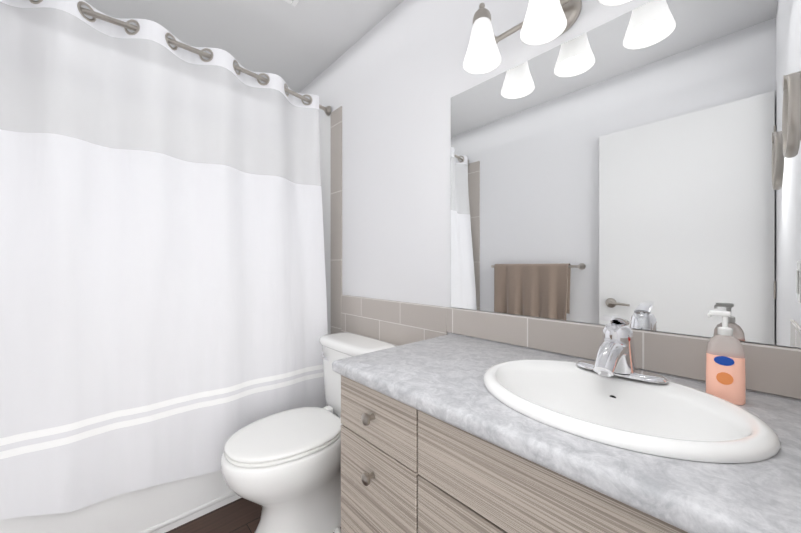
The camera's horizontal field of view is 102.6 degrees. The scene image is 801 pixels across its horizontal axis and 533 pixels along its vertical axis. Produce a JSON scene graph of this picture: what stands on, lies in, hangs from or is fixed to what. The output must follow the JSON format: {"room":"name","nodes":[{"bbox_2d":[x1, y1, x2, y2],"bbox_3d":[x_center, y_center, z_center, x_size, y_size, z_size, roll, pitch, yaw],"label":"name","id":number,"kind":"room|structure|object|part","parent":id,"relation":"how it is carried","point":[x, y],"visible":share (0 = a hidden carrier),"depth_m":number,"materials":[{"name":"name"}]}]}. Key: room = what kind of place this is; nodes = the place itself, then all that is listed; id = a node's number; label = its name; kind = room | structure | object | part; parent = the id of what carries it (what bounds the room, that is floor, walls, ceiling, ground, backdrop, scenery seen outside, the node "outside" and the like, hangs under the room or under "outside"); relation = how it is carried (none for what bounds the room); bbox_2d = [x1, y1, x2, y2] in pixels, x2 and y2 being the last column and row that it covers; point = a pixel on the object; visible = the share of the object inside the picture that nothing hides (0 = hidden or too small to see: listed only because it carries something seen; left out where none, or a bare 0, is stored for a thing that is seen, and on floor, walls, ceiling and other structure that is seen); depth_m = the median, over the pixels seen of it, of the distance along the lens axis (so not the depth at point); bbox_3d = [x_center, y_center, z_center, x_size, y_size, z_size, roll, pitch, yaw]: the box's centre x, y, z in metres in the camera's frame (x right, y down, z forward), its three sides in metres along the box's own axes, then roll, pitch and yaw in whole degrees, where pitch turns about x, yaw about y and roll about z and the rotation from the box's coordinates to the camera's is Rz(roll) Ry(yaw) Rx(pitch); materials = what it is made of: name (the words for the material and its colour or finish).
{"room":"bathroom","nodes":[
{"label":"bathroom","id":0,"kind":"room"},
{"bbox_2d":[33,0,403,93],"bbox_3d":[-0.578,-1.320,1.093,1.740,0.060,2.845,0,0,-43],"label":"ceiling","id":1,"kind":"structure","parent":0,"point":[301,45],"depth_m":1.72,"materials":[{"name":"white paint"}]},
{"bbox_2d":[284,0,298,6],"bbox_3d":[-0.527,-1.284,1.412,0.240,0.012,0.240,0,0,-43],"label":"ceiling vent","id":2,"kind":"object","parent":1,"relation":"in","point":[293,2],"visible":1,"depth_m":1.55,"materials":[{"name":"white plastic"}]},
{"bbox_2d":[166,498,340,532],"bbox_3d":[-0.578,1.180,1.094,1.740,0.060,2.845,0,0,-43],"label":"floor","id":3,"kind":"structure","parent":0,"point":[241,515],"depth_m":1.45,"materials":[{"name":"brown wood"}]},
{"bbox_2d":[0,470,241,532],"bbox_3d":[-1.191,0.915,1.753,1.476,0.470,0.788,0,0,-43],"label":"bathtub","id":4,"kind":"object","parent":3,"relation":"on","point":[164,507],"visible":0.08,"depth_m":1.34,"materials":[{"name":"white ceramic"}]},
{"bbox_2d":[221,332,394,532],"bbox_3d":[-0.411,0.761,1.457,0.716,0.778,0.466,0,0,-43],"label":"toilet","id":5,"kind":"object","parent":3,"relation":"on","point":[283,469],"visible":0.65,"depth_m":1.31,"materials":[{"name":"white ceramic"}]},
{"bbox_3d":[-0.468,0.945,1.404,0.561,0.410,0.387,0,0,-43],"label":"bowl","id":6,"kind":"part","parent":5,"relation":"part of","materials":[{"name":"white ceramic"}]},
{"bbox_3d":[-0.493,0.730,1.381,0.469,0.017,0.383,0,0,-43],"label":"seat","id":7,"kind":"part","parent":5,"relation":"part of","materials":[{"name":"white plastic"}]},
{"bbox_3d":[-0.493,0.709,1.381,0.471,0.022,0.385,0,0,-43],"label":"lid","id":8,"kind":"part","parent":5,"relation":"part of","materials":[{"name":"white plastic"}]},
{"bbox_3d":[-0.388,0.460,1.641,0.021,0.029,0.090,0,0,-43],"label":"flush lever","id":9,"kind":"part","parent":5,"relation":"part of","materials":[{"name":"silver metal"}]},
{"bbox_3d":[-0.226,0.584,1.629,0.194,0.340,0.444,0,0,-43],"label":"tank","id":10,"kind":"part","parent":5,"relation":"part of","materials":[{"name":"white ceramic"}]},
{"bbox_3d":[-0.228,0.393,1.628,0.214,0.042,0.466,0,0,-43],"label":"tank lid","id":11,"kind":"part","parent":5,"relation":"part of","materials":[{"name":"white ceramic"}]},
{"bbox_2d":[332,334,800,532],"bbox_3d":[0.322,0.715,0.804,0.570,0.870,0.951,0,0,-43],"label":"bathroom vanity","id":12,"kind":"object","parent":3,"relation":"on","point":[437,436],"visible":0.85,"depth_m":0.61,"materials":[{"name":"stone"}]},
{"bbox_3d":[-0.066,0.401,0.865,0.019,0.153,0.320,0,0,-43],"label":"drawer","id":13,"kind":"part","parent":12,"relation":"part of","materials":[{"name":"laminate"}]},
{"bbox_3d":[-0.066,0.764,0.865,0.019,0.563,0.320,0,0,-43],"label":"door","id":14,"kind":"part","parent":12,"relation":"part of","materials":[{"name":"laminate"}]},
{"bbox_3d":[0.144,0.764,0.639,0.019,0.563,0.289,0,0,-43],"label":"door","id":15,"kind":"part","parent":12,"relation":"part of","materials":[{"name":"laminate"}]},
{"bbox_2d":[483,359,780,462],"bbox_3d":[0.421,0.335,0.684,0.403,0.150,0.503,0,0,-43],"label":"sink","id":16,"kind":"object","parent":12,"relation":"in","point":[669,419],"visible":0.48,"depth_m":0.67,"materials":[{"name":"white ceramic"}]},
{"bbox_2d":[576,314,667,383],"bbox_3d":[0.499,0.185,0.753,0.177,0.149,0.188,0,0,-43],"label":"faucet","id":17,"kind":"object","parent":16,"relation":"on","point":[616,355],"visible":1,"depth_m":0.75,"materials":[{"name":"silver metal"}]},
{"bbox_2d":[706,310,745,404],"bbox_3d":[0.679,0.186,0.671,0.041,0.186,0.059,0,0,-43],"label":"soap dispenser","id":18,"kind":"object","parent":12,"relation":"on","point":[725,369],"visible":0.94,"depth_m":0.66,"materials":[{"name":"orange plastic"}]},
{"bbox_2d":[299,0,800,401],"bbox_3d":[0.013,-0.070,1.643,0.128,2.440,2.845,0,0,-43],"label":"wall","id":19,"kind":"structure","parent":0,"point":[636,168],"depth_m":0.97,"materials":[{"name":"white paint"}]},
{"bbox_2d":[81,7,330,115],"bbox_3d":[-0.979,-0.996,1.524,1.481,0.060,0.127,0,0,-43],"label":"curtain rod","id":20,"kind":"object","parent":19,"relation":"attached to","point":[100,16],"visible":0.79,"depth_m":1.46,"materials":[{"name":"silver metal"}]},
{"bbox_2d":[0,0,327,519],"bbox_3d":[-0.971,-0.029,1.476,1.345,2.006,0.164,0,0,-43],"label":"shower curtain","id":21,"kind":"object","parent":20,"relation":"hanging from","point":[163,308],"visible":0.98,"depth_m":1.33,"materials":[{"name":"white fabric"}]},
{"bbox_2d":[331,106,341,333],"bbox_3d":[-0.946,0.087,1.489,1.500,2.125,0.125,0,0,-43],"label":"wall tile","id":22,"kind":"structure","parent":19,"relation":"attached to","point":[336,204],"depth_m":1.99,"materials":[{"name":"grey tile"}]},
{"bbox_2d":[463,0,630,73],"bbox_3d":[0.440,-0.788,0.957,0.193,0.200,0.535,0,0,-43],"label":"sconce","id":23,"kind":"object","parent":19,"relation":"attached to","point":[544,21],"visible":1,"depth_m":0.99,"materials":[{"name":"white glass"}]},
{"bbox_2d":[341,295,800,399],"bbox_3d":[0.250,0.661,1.300,0.008,0.978,1.780,0,0,-43],"label":"tile backsplash","id":24,"kind":"structure","parent":19,"relation":"attached to","point":[772,369],"depth_m":1.03,"materials":[{"name":"beige tile"}]},
{"bbox_3d":[0.351,-0.069,0.096,1.500,2.440,0.120,0,0,-43],"label":"wall","id":25,"kind":"structure","parent":0,"visible":0},
{"bbox_2d":[782,71,800,157],"bbox_3d":[0.701,-0.274,0.548,0.142,0.163,0.062,0,0,-43],"label":"towel ring","id":26,"kind":"object","parent":25,"relation":"attached to","point":[791,120],"visible":1,"depth_m":0.53,"materials":[{"name":"silver metal"}]},
{"bbox_3d":[-1.506,-0.071,2.091,1.500,2.440,0.120,0,0,-43],"label":"wall","id":27,"kind":"structure","parent":0,"visible":0},
{"bbox_2d":[319,113,330,333],"bbox_3d":[-1.226,0.087,1.791,1.500,2.125,0.700,0,0,-43],"label":"wall","id":28,"kind":"structure","parent":27,"relation":"attached to","point":[325,142],"depth_m":2.07,"materials":[{"name":"white paint"}]}
]}

